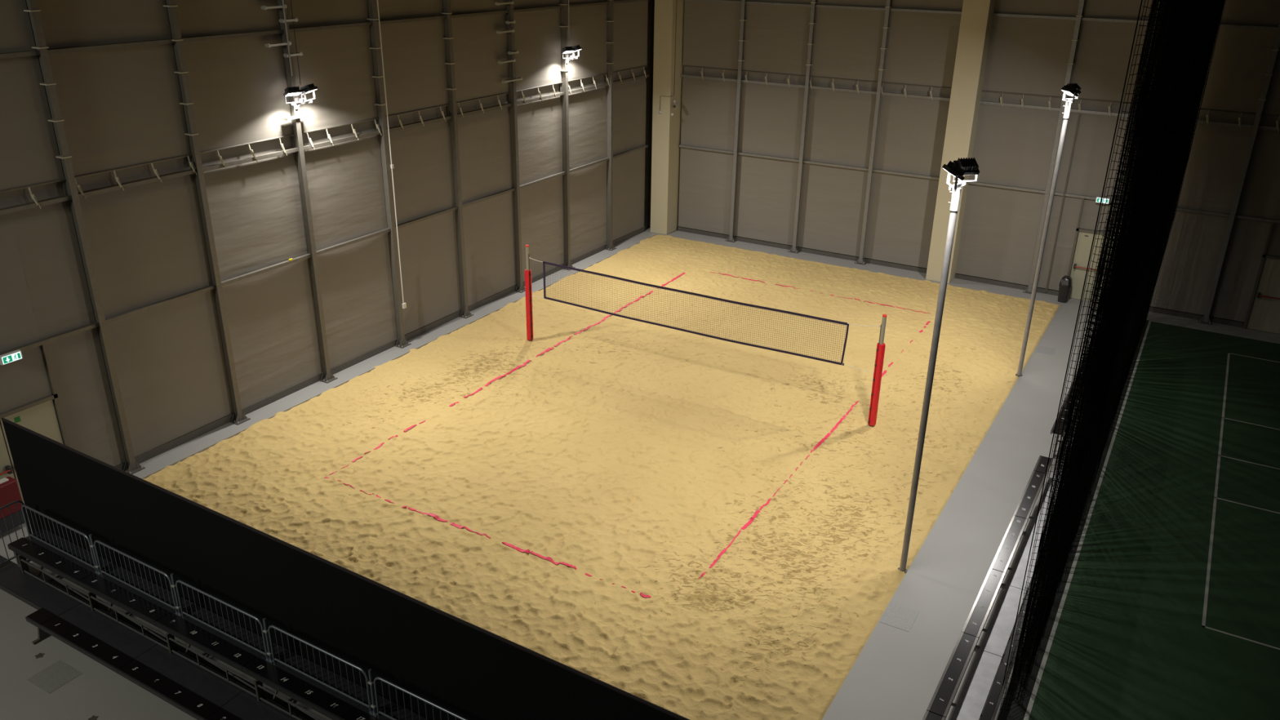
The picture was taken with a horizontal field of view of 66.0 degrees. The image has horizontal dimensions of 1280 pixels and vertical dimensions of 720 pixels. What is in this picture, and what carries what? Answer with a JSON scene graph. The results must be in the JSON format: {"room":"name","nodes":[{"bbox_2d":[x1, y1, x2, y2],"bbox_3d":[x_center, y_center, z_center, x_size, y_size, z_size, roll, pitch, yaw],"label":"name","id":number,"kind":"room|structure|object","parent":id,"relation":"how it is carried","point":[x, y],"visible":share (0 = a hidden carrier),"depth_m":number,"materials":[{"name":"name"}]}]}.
{"room":"arena","nodes":[
{"label":"arena","id":0,"kind":"room"},
{"bbox_2d":[0,0,654,479],"bbox_3d":[-8.958,-4.311,19.988,0.328,12.000,38.050,14,26,27],"label":"wall","id":1,"kind":"structure","parent":0,"point":[121,107],"depth_m":21.56,"materials":[{"name":"metal"}]},
{"bbox_2d":[0,393,70,513],"bbox_3d":[-11.401,1.937,17.910,0.188,2.100,2.090,14,26,27],"label":"door","id":2,"kind":"structure","parent":1,"relation":"in","point":[43,416],"depth_m":18.10,"materials":[{"name":"metal"}]},
{"bbox_2d":[13,416,20,422],"bbox_3d":[-11.255,1.077,17.813,0.003,0.100,0.100,14,26,27],"label":"sticker","id":3,"kind":"object","parent":2,"relation":"attached to","point":[16,419],"visible":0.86,"depth_m":17.81,"materials":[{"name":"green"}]},
{"bbox_2d":[40,344,57,394],"bbox_3d":[-10.864,0.166,18.111,0.050,1.010,0.050,14,26,27],"label":"stud","id":4,"kind":"object","parent":1,"relation":"attached to","point":[43,346],"visible":1,"depth_m":18.10,"materials":[{"name":"metal"}]},
{"bbox_2d":[0,145,648,355],"bbox_3d":[-6.979,-2.881,23.941,0.090,0.070,28.580,14,26,27],"label":"wall rail","id":5,"kind":"object","parent":1,"relation":"attached to","point":[83,328],"visible":1,"depth_m":21.96,"materials":[{"name":"metal"}]},
{"bbox_2d":[0,349,22,365],"bbox_3d":[-11.076,-0.044,17.340,0.104,0.170,0.380,14,26,27],"label":"exit sign","id":6,"kind":"object","parent":5,"relation":"attached to","point":[15,355],"visible":1,"depth_m":17.31,"materials":[{"name":"green plastic"}]},
{"bbox_2d":[0,65,648,215],"bbox_3d":[-6.937,-5.253,22.915,0.128,0.413,28.580,14,26,27],"label":"cable tray","id":7,"kind":"object","parent":1,"relation":"attached to","point":[158,178],"visible":1,"depth_m":21.34,"materials":[{"name":"metal"}]},
{"bbox_2d":[0,0,648,58],"bbox_3d":[-6.909,-7.426,21.982,0.090,0.070,28.580,14,26,27],"label":"wall rail","id":8,"kind":"object","parent":1,"relation":"attached to","point":[20,54],"visible":1,"depth_m":20.46,"materials":[{"name":"metal"}]},
{"bbox_2d":[114,226,644,470],"bbox_3d":[-5.415,-1.201,27.843,0.130,0.170,21.920,14,26,27],"label":"curb","id":9,"kind":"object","parent":1,"relation":"attached to","point":[141,458],"depth_m":24.51,"materials":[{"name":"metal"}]},
{"bbox_2d":[0,226,1279,719],"bbox_3d":[3.706,4.554,15.662,29.900,0.500,38.050,14,26,27],"label":"floor","id":10,"kind":"structure","parent":0,"point":[897,673],"depth_m":17.17,"materials":[{"name":"grey concrete"}]},
{"bbox_2d":[0,476,25,534],"bbox_3d":[-11.508,2.682,17.493,0.260,0.900,0.960,14,26,27],"label":"equipment case","id":11,"kind":"object","parent":10,"relation":"on","point":[9,491],"visible":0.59,"depth_m":17.63,"materials":[{"name":"red plastic"}]},
{"bbox_2d":[0,477,8,484],"bbox_3d":[-11.346,2.155,17.533,0.120,0.040,0.180,14,26,27],"label":"box","id":12,"kind":"object","parent":11,"relation":"on","point":[5,479],"visible":1,"depth_m":17.53,"materials":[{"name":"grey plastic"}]},
{"bbox_2d":[34,652,44,658],"bbox_3d":[-9.025,4.447,14.819,0.120,0.004,0.125,14,26,27],"label":"floor drain","id":13,"kind":"object","parent":10,"relation":"on","point":[40,655],"visible":1,"depth_m":14.81,"materials":[{"name":"metal"}]},
{"bbox_2d":[26,659,82,693],"bbox_3d":[-8.561,4.630,14.412,0.560,0.004,0.500,14,26,27],"label":"floor hatch","id":14,"kind":"object","parent":10,"relation":"on","point":[59,673],"visible":1,"depth_m":14.40,"materials":[{"name":"grey metal"}]},
{"bbox_2d":[23,0,145,474],"bbox_3d":[-10.197,-3.245,17.596,0.360,11.900,0.340,14,26,27],"label":"steel column","id":15,"kind":"structure","parent":10,"relation":"on","point":[69,185],"depth_m":17.94,"materials":[{"name":"silver metal"}]},
{"bbox_2d":[88,715,98,719],"bbox_3d":[-7.573,4.973,13.651,0.120,0.004,0.125,14,26,27],"label":"floor drain","id":16,"kind":"object","parent":10,"relation":"on","point":[93,717],"visible":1,"depth_m":13.67,"materials":[{"name":"metal"}]},
{"bbox_2d":[163,0,250,425],"bbox_3d":[-8.879,-4.117,19.667,0.360,11.900,0.340,14,26,27],"label":"steel column","id":17,"kind":"structure","parent":10,"relation":"on","point":[198,179],"depth_m":20.07,"materials":[{"name":"silver metal"}]},
{"bbox_2d":[0,528,428,719],"bbox_3d":[-5.623,4.547,13.633,12.070,0.856,1.290,14,26,27],"label":"bleachers","id":18,"kind":"object","parent":10,"relation":"on","point":[187,684],"visible":1,"depth_m":14.16,"materials":[{"name":"grey"}]},
{"bbox_2d":[0,500,31,564],"bbox_3d":[-10.390,2.887,16.010,0.038,1.018,0.940,14,26,27],"label":"guard rail","id":19,"kind":"object","parent":18,"relation":"on","point":[15,501],"visible":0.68,"depth_m":16.14,"materials":[{"name":"metal"}]},
{"bbox_2d":[21,504,97,571],"bbox_3d":[-9.239,2.820,15.679,1.888,0.658,0.038,14,26,27],"label":"guard rail","id":20,"kind":"object","parent":18,"relation":"on","point":[75,531],"visible":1,"depth_m":15.66,"materials":[{"name":"metal"}]},
{"bbox_2d":[88,533,101,575],"bbox_3d":[-8.426,3.000,15.237,0.120,0.700,0.080,14,26,27],"label":"post","id":21,"kind":"object","parent":18,"relation":"on","point":[91,545],"visible":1,"depth_m":15.23,"materials":[{"name":"metal"}]},
{"bbox_2d":[93,540,177,613],"bbox_3d":[-7.567,3.230,14.788,1.888,0.658,0.038,14,26,27],"label":"guard rail","id":22,"kind":"object","parent":18,"relation":"on","point":[133,558],"visible":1,"depth_m":14.77,"materials":[{"name":"metal"}]},
{"bbox_2d":[170,573,182,616],"bbox_3d":[-6.754,3.410,14.346,0.120,0.700,0.080,14,26,27],"label":"post","id":23,"kind":"object","parent":18,"relation":"on","point":[173,585],"visible":1,"depth_m":14.34,"materials":[{"name":"silver metal"}]},
{"bbox_2d":[175,579,268,658],"bbox_3d":[-5.896,3.640,13.896,1.888,0.658,0.038,14,26,27],"label":"guard rail","id":24,"kind":"object","parent":18,"relation":"on","point":[183,613],"visible":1,"depth_m":13.86,"materials":[{"name":"metal"}]},
{"bbox_2d":[262,617,273,662],"bbox_3d":[-5.083,3.820,13.455,0.120,0.700,0.080,14,26,27],"label":"post","id":25,"kind":"object","parent":18,"relation":"on","point":[265,630],"visible":1,"depth_m":13.45,"materials":[{"name":"silver metal"}]},
{"bbox_2d":[267,625,372,711],"bbox_3d":[-4.224,4.049,13.005,1.888,0.658,0.038,14,26,27],"label":"guard rail","id":26,"kind":"object","parent":18,"relation":"on","point":[274,660],"visible":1,"depth_m":12.97,"materials":[{"name":"metal"}]},
{"bbox_2d":[368,668,377,716],"bbox_3d":[-3.411,4.229,12.564,0.120,0.700,0.080,14,26,27],"label":"post","id":27,"kind":"object","parent":18,"relation":"on","point":[371,682],"visible":1,"depth_m":12.56,"materials":[{"name":"silver metal"}]},
{"bbox_2d":[373,676,468,719],"bbox_3d":[-2.553,4.459,12.114,1.888,0.658,0.038,14,26,27],"label":"guard rail","id":28,"kind":"object","parent":18,"relation":"on","point":[425,700],"visible":1,"depth_m":12.24,"materials":[{"name":"metal"}]},
{"bbox_2d":[260,0,337,383],"bbox_3d":[-7.620,-4.951,21.646,0.360,11.900,0.870,14,26,27],"label":"steel column","id":29,"kind":"structure","parent":10,"relation":"on","point":[296,140],"depth_m":22.22,"materials":[{"name":"silver metal"}]},
{"bbox_2d":[282,0,293,75],"bbox_3d":[-7.432,-8.253,20.218,0.032,4.700,0.032,14,26,27],"label":"cable conduit","id":30,"kind":"object","parent":29,"relation":"attached to","point":[282,0],"visible":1,"depth_m":20.83,"materials":[{"name":"metal"}]},
{"bbox_2d":[290,0,301,84],"bbox_3d":[-7.345,-8.236,20.434,0.016,4.900,0.036,14,26,27],"label":"cable conduit","id":31,"kind":"object","parent":29,"relation":"attached to","point":[291,1],"visible":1,"depth_m":21.06,"materials":[{"name":"grey plastic"}]},
{"bbox_2d":[283,83,317,109],"bbox_3d":[-7.317,-5.675,21.294,0.359,0.518,0.827,14,26,27],"label":"floodlight","id":32,"kind":"object","parent":29,"relation":"attached to","point":[294,91],"visible":1,"depth_m":21.25,"materials":[{"name":"metal"}]},
{"bbox_2d":[284,86,299,92],"bbox_3d":[-7.435,-5.778,21.058,0.248,0.146,0.214,-19,30,-39],"label":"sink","id":33,"kind":"object","parent":32,"relation":"in","point":[294,89],"depth_m":20.98,"materials":[{"name":"black metal"}]},
{"bbox_2d":[300,83,314,90],"bbox_3d":[-7.220,-5.920,21.396,0.214,0.146,0.248,6,24,12],"label":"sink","id":34,"kind":"object","parent":32,"relation":"in","point":[310,86],"depth_m":21.29,"materials":[{"name":"black metal"}]},
{"bbox_2d":[0,417,689,719],"bbox_3d":[-4.739,3.567,13.572,13.124,2.728,0.106,14,26,27],"label":"screen","id":35,"kind":"object","parent":10,"relation":"on","point":[473,672],"visible":0.71,"depth_m":13.24,"materials":[{"name":"black fabric"}]},
{"bbox_2d":[366,0,411,348],"bbox_3d":[-6.244,-5.862,23.809,0.360,11.900,0.340,14,26,27],"label":"steel column","id":36,"kind":"structure","parent":10,"relation":"on","point":[381,122],"depth_m":24.32,"materials":[{"name":"silver metal"}]},
{"bbox_2d":[377,0,404,302],"bbox_3d":[-6.101,-6.418,23.613,0.028,10.720,0.033,14,26,27],"label":"cable conduit","id":37,"kind":"object","parent":36,"relation":"attached to","point":[377,0],"visible":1,"depth_m":24.10,"materials":[{"name":"grey plastic"}]},
{"bbox_2d":[401,302,406,308],"bbox_3d":[-6.160,-1.419,25.759,0.069,0.140,0.105,14,26,27],"label":"box","id":38,"kind":"object","parent":36,"relation":"attached to","point":[403,304],"visible":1,"depth_m":25.73,"materials":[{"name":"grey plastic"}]},
{"bbox_2d":[441,0,473,318],"bbox_3d":[-4.926,-6.734,25.880,0.360,11.900,0.340,14,26,27],"label":"steel column","id":39,"kind":"structure","parent":10,"relation":"on","point":[451,108],"depth_m":26.42,"materials":[{"name":"silver metal"}]},
{"bbox_2d":[494,0,525,293],"bbox_3d":[-3.679,-7.559,27.839,0.360,11.900,0.960,14,26,27],"label":"steel column","id":40,"kind":"structure","parent":10,"relation":"on","point":[512,96],"depth_m":28.42,"materials":[{"name":"silver metal"}]},
{"bbox_2d":[559,0,575,270],"bbox_3d":[-2.290,-8.479,30.021,0.360,11.900,0.340,14,26,27],"label":"steel column","id":41,"kind":"structure","parent":10,"relation":"on","point":[563,11],"depth_m":30.66,"materials":[{"name":"silver metal"}]},
{"bbox_2d":[568,0,569,39],"bbox_3d":[-2.090,-11.789,28.613,0.032,4.700,0.032,14,26,27],"label":"cable conduit","id":42,"kind":"object","parent":41,"relation":"attached to","point":[568,0],"visible":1,"depth_m":29.34,"materials":[{"name":"metal"}]},
{"bbox_2d":[560,44,582,63],"bbox_3d":[-2.044,-9.161,29.570,0.370,0.518,0.828,14,26,27],"label":"floodlight","id":43,"kind":"object","parent":41,"relation":"attached to","point":[566,49],"visible":1,"depth_m":29.50,"materials":[{"name":"metal"}]},
{"bbox_2d":[562,46,573,50],"bbox_3d":[-2.161,-9.267,29.343,0.248,0.146,0.214,-16,28,-34],"label":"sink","id":44,"kind":"object","parent":43,"relation":"in","point":[566,48],"depth_m":29.25,"materials":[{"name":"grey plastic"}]},
{"bbox_2d":[143,234,1059,719],"bbox_3d":[1.119,0.552,24.291,14.208,0.152,22.272,14,26,27],"label":"sand","id":45,"kind":"object","parent":10,"relation":"on","point":[630,454],"visible":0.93,"depth_m":20.33,"materials":[{"name":"beige sand"}]},
{"bbox_2d":[324,476,651,597],"bbox_3d":[-2.932,3.192,18.025,7.980,0.122,0.103,14,26,27],"label":"tape","id":46,"kind":"object","parent":45,"relation":"on","point":[435,516],"visible":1,"depth_m":17.68,"materials":[{"name":"red plastic"}]},
{"bbox_2d":[328,272,685,475],"bbox_3d":[-2.307,-0.313,26.176,0.104,0.115,15.840,14,26,27],"label":"tape","id":47,"kind":"object","parent":45,"relation":"on","point":[677,277],"visible":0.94,"depth_m":25.16,"materials":[{"name":"red plastic"}]},
{"bbox_2d":[524,244,533,341],"bbox_3d":[-2.937,-1.707,26.027,0.189,2.756,0.173,14,26,27],"label":"net post","id":48,"kind":"object","parent":45,"relation":"on","point":[528,286],"visible":1,"depth_m":25.99,"materials":[{"name":"red metal"}]},
{"bbox_2d":[528,257,880,373],"bbox_3d":[1.156,-1.200,23.636,9.396,1.147,0.044,14,26,27],"label":"net","id":49,"kind":"object","parent":48,"relation":"attached to","point":[544,272],"visible":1,"depth_m":23.58,"materials":[{"name":"grey fabric"}]},
{"bbox_2d":[698,320,930,578],"bbox_3d":[4.608,1.375,22.524,0.104,0.116,15.900,14,26,27],"label":"tape","id":50,"kind":"object","parent":45,"relation":"on","point":[833,428],"visible":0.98,"depth_m":19.45,"materials":[{"name":"red plastic"}]},
{"bbox_2d":[710,271,928,313],"bbox_3d":[5.201,-2.164,30.720,7.890,0.081,0.102,14,26,27],"label":"tape","id":51,"kind":"object","parent":45,"relation":"on","point":[710,272],"visible":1,"depth_m":30.48,"materials":[{"name":"red plastic"}]},
{"bbox_2d":[867,314,887,426],"bbox_3d":[5.228,0.297,21.670,0.188,2.759,0.179,14,26,27],"label":"net post","id":52,"kind":"object","parent":45,"relation":"on","point":[880,351],"visible":1,"depth_m":21.63,"materials":[{"name":"red metal"}]},
{"bbox_2d":[897,157,979,573],"bbox_3d":[4.617,0.399,15.742,0.396,7.194,0.846,19,29,36],"label":"lamp pole","id":53,"kind":"object","parent":45,"relation":"on","point":[961,167],"visible":1,"depth_m":15.25,"materials":[{"name":"metal"}]},
{"bbox_2d":[946,160,965,176],"bbox_3d":[4.559,-2.762,14.197,0.212,0.167,0.248,1,23,0],"label":"floodlight","id":54,"kind":"object","parent":53,"relation":"in","point":[953,169],"depth_m":14.08,"materials":[{"name":"black metal"}]},
{"bbox_2d":[956,157,978,170],"bbox_3d":[4.815,-2.878,14.474,0.248,0.167,0.212,-3,24,-9],"label":"floodlight","id":55,"kind":"object","parent":53,"relation":"in","point":[970,164],"depth_m":14.45,"materials":[{"name":"black metal"}]},
{"bbox_2d":[1015,83,1081,376],"bbox_3d":[9.636,-2.876,23.520,0.396,7.194,0.846,13,26,26],"label":"lamp pole","id":56,"kind":"object","parent":45,"relation":"on","point":[1073,89],"visible":1,"depth_m":23.18,"materials":[{"name":"metal"}]},
{"bbox_2d":[1064,84,1079,93],"bbox_3d":[9.616,-6.029,21.958,0.212,0.167,0.248,-4,24,-11],"label":"floodlight","id":57,"kind":"object","parent":56,"relation":"in","point":[1068,89],"depth_m":21.86,"materials":[{"name":"black metal"}]},
{"bbox_2d":[1066,83,1081,91],"bbox_3d":[9.803,-6.164,22.279,0.248,0.167,0.212,-8,25,-20],"label":"floodlight","id":58,"kind":"object","parent":56,"relation":"in","point":[1074,85],"depth_m":22.26,"materials":[{"name":"black metal"}]},
{"bbox_2d":[604,0,616,250],"bbox_3d":[-0.972,-9.351,32.092,0.360,11.900,0.340,14,26,27],"label":"steel column","id":59,"kind":"structure","parent":10,"relation":"on","point":[609,90],"depth_m":32.82,"materials":[{"name":"silver metal"}]},
{"bbox_2d":[650,0,684,235],"bbox_3d":[0.982,-10.322,34.289,0.700,12.000,0.870,14,26,27],"label":"concrete pillar","id":60,"kind":"structure","parent":10,"relation":"on","point":[666,128],"depth_m":34.70,"materials":[{"name":"beige paint"}]},
{"bbox_2d":[659,8,676,110],"bbox_3d":[0.995,-12.178,33.100,0.426,7.450,0.281,14,26,27],"label":"cable","id":61,"kind":"object","parent":60,"relation":"attached to","point":[676,8],"visible":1,"depth_m":33.82,"materials":[{"name":"metal"}]},
{"bbox_2d":[672,99,678,107],"bbox_3d":[1.226,-8.937,34.381,0.162,0.231,0.407,6,24,13],"label":"camera","id":62,"kind":"object","parent":60,"relation":"attached to","point":[676,104],"visible":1,"depth_m":34.36,"materials":[{"name":"grey plastic"}]},
{"bbox_2d":[725,0,746,242],"bbox_3d":[3.392,-9.775,33.231,0.340,11.900,0.360,14,26,27],"label":"steel column","id":63,"kind":"structure","parent":10,"relation":"on","point":[740,74],"depth_m":33.85,"materials":[{"name":"silver metal"}]},
{"bbox_2d":[787,0,817,253],"bbox_3d":[5.487,-9.261,32.114,0.340,11.900,0.360,14,26,27],"label":"steel column","id":64,"kind":"structure","parent":10,"relation":"on","point":[793,250],"depth_m":32.70,"materials":[{"name":"silver metal"}]},
{"bbox_2d":[854,0,892,265],"bbox_3d":[7.566,-8.751,31.006,0.340,11.900,0.360,14,26,27],"label":"steel column","id":65,"kind":"structure","parent":10,"relation":"on","point":[878,98],"depth_m":31.56,"materials":[{"name":"silver metal"}]},
{"bbox_2d":[880,601,919,631],"bbox_3d":[4.207,4.158,15.963,0.480,0.004,0.600,14,26,27],"label":"floor hatch","id":66,"kind":"object","parent":10,"relation":"on","point":[901,617],"visible":1,"depth_m":15.95,"materials":[{"name":"grey metal"}]},
{"bbox_2d":[925,0,995,283],"bbox_3d":[9.838,-8.165,29.599,0.760,12.000,0.810,14,26,27],"label":"concrete pillar","id":67,"kind":"structure","parent":10,"relation":"on","point":[976,18],"depth_m":29.59,"materials":[{"name":"beige paint"}]},
{"bbox_2d":[922,455,1061,719],"bbox_3d":[5.324,4.214,14.907,0.730,0.769,11.702,14,26,27],"label":"bleachers","id":68,"kind":"object","parent":10,"relation":"on","point":[971,701],"visible":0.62,"depth_m":14.92,"materials":[{"name":"metal"}]},
{"bbox_2d":[1035,345,1056,355],"bbox_3d":[10.898,-0.258,26.449,0.450,0.004,0.500,14,26,27],"label":"floor hatch","id":69,"kind":"object","parent":10,"relation":"on","point":[1042,349],"visible":1,"depth_m":26.43,"materials":[{"name":"grey metal"}]},
{"bbox_2d":[1022,0,1084,293],"bbox_3d":[12.284,-7.595,28.490,0.340,11.900,0.360,14,26,27],"label":"steel column","id":70,"kind":"structure","parent":10,"relation":"on","point":[1028,290],"depth_m":29.02,"materials":[{"name":"silver metal"}]},
{"bbox_2d":[1057,275,1072,302],"bbox_3d":[12.908,-2.165,29.939,0.360,0.800,0.391,14,26,27],"label":"litter bin","id":71,"kind":"object","parent":10,"relation":"on","point":[1065,284],"visible":1,"depth_m":29.80,"materials":[{"name":"grey plastic"}]},
{"bbox_2d":[1050,322,1100,457],"bbox_3d":[10.737,0.631,23.413,0.730,0.769,7.602,14,26,27],"label":"bleachers","id":72,"kind":"object","parent":10,"relation":"on","point":[1064,404],"visible":0.12,"depth_m":20.95,"materials":[{"name":"metal"}]},
{"bbox_2d":[997,320,1279,719],"bbox_3d":[12.053,5.261,13.679,12.380,0.009,30.870,14,26,27],"label":"court","id":73,"kind":"object","parent":10,"relation":"on","point":[1166,606],"visible":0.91,"depth_m":17.63,"materials":[{"name":"green rubber"}]},
{"bbox_2d":[1198,22,1279,324],"bbox_3d":[16.484,-6.565,26.251,0.340,11.900,0.360,14,26,27],"label":"steel column","id":74,"kind":"structure","parent":10,"relation":"on","point":[1205,319],"depth_m":26.86,"materials":[{"name":"silver metal"}]},
{"bbox_2d":[677,0,1279,324],"bbox_3d":[13.414,-7.481,28.141,29.720,12.000,0.328,14,26,27],"label":"wall","id":75,"kind":"structure","parent":0,"point":[1013,146],"depth_m":30.48,"materials":[{"name":"metal"}]},
{"bbox_2d":[679,144,939,179],"bbox_3d":[5.515,-6.703,33.255,9.480,0.070,0.090,14,26,27],"label":"wall rail","id":76,"kind":"object","parent":75,"relation":"attached to","point":[680,145],"visible":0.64,"depth_m":33.02,"materials":[{"name":"metal"}]},
{"bbox_2d":[680,65,951,101],"bbox_3d":[5.548,-9.075,32.227,9.480,0.413,0.128,14,26,27],"label":"wall rail","id":77,"kind":"object","parent":75,"relation":"attached to","point":[701,77],"visible":0.96,"depth_m":32.04,"materials":[{"name":"metal"}]},
{"bbox_2d":[683,0,961,13],"bbox_3d":[5.585,-11.248,31.296,9.480,0.070,0.090,14,26,27],"label":"wall rail","id":78,"kind":"object","parent":75,"relation":"attached to","point":[714,1],"visible":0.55,"depth_m":30.95,"materials":[{"name":"metal"}]},
{"bbox_2d":[677,226,1244,327],"bbox_3d":[9.364,-2.962,32.495,18.400,0.140,0.130,14,26,27],"label":"trim","id":79,"kind":"structure","parent":75,"relation":"attached to","point":[1155,309],"depth_m":32.59,"materials":[{"name":"metal"}]},
{"bbox_2d":[1045,112,1080,291],"bbox_3d":[12.660,-4.636,29.535,0.050,5.450,0.050,14,26,27],"label":"stud","id":80,"kind":"object","parent":75,"relation":"attached to","point":[1079,113],"visible":1,"depth_m":29.45,"materials":[{"name":"metal"}]},
{"bbox_2d":[1076,198,1084,228],"bbox_3d":[13.135,-4.376,29.392,0.050,0.920,0.050,14,26,27],"label":"stud","id":81,"kind":"object","parent":75,"relation":"attached to","point":[1082,199],"visible":1,"depth_m":29.37,"materials":[{"name":"metal"}]},
{"bbox_2d":[1066,227,1119,302],"bbox_3d":[13.618,-2.813,29.713,1.240,2.190,0.188,14,26,27],"label":"door","id":82,"kind":"structure","parent":75,"relation":"in","point":[1081,251],"depth_m":29.79,"materials":[{"name":"metal"}]},
{"bbox_2d":[968,181,1279,223],"bbox_3d":[17.943,-3.656,26.629,17.900,0.070,0.090,14,26,27],"label":"wall rail","id":83,"kind":"object","parent":75,"relation":"attached to","point":[1273,220],"visible":0.8,"depth_m":29.04,"materials":[{"name":"metal"}]},
{"bbox_2d":[1095,196,1110,204],"bbox_3d":[13.554,-4.677,28.867,0.380,0.170,0.104,14,26,27],"label":"exit sign","id":84,"kind":"object","parent":83,"relation":"attached to","point":[1098,199],"visible":0.94,"depth_m":28.83,"materials":[{"name":"green plastic"}]},
{"bbox_2d":[979,90,1279,131],"bbox_3d":[17.976,-6.027,25.601,17.900,0.413,0.128,14,26,27],"label":"wall rail","id":85,"kind":"object","parent":75,"relation":"attached to","point":[1109,113],"visible":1,"depth_m":28.18,"materials":[{"name":"metal"}]},
{"bbox_2d":[992,13,1278,30],"bbox_3d":[18.013,-8.201,24.670,17.900,0.070,0.090,14,26,27],"label":"wall rail","id":86,"kind":"object","parent":75,"relation":"attached to","point":[993,14],"visible":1,"depth_m":27.36,"materials":[{"name":"metal"}]},
{"bbox_2d":[1242,253,1279,333],"bbox_3d":[17.853,-1.775,27.455,1.360,2.190,0.188,14,26,27],"label":"door","id":87,"kind":"structure","parent":75,"relation":"in","point":[1264,313],"depth_m":27.66,"materials":[{"name":"metal"}]},
{"bbox_2d":[1262,222,1273,254],"bbox_3d":[17.318,-3.351,27.162,0.050,0.920,0.050,14,26,27],"label":"stud","id":88,"kind":"object","parent":75,"relation":"attached to","point":[1272,223],"visible":1,"depth_m":27.14,"materials":[{"name":"metal"}]},
{"bbox_3d":[3.881,-6.786,10.774,29.900,0.200,38.050,14,26,27],"label":"ceiling","id":89,"kind":"structure","parent":0,"visible":0},
{"bbox_2d":[999,0,1226,711],"bbox_3d":[10.070,-3.836,19.054,0.241,11.445,19.100,14,26,27],"label":"curtain","id":90,"kind":"object","parent":89,"relation":"hanging from","point":[1168,107],"visible":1,"depth_m":13.27,"materials":[{"name":"black fabric"}]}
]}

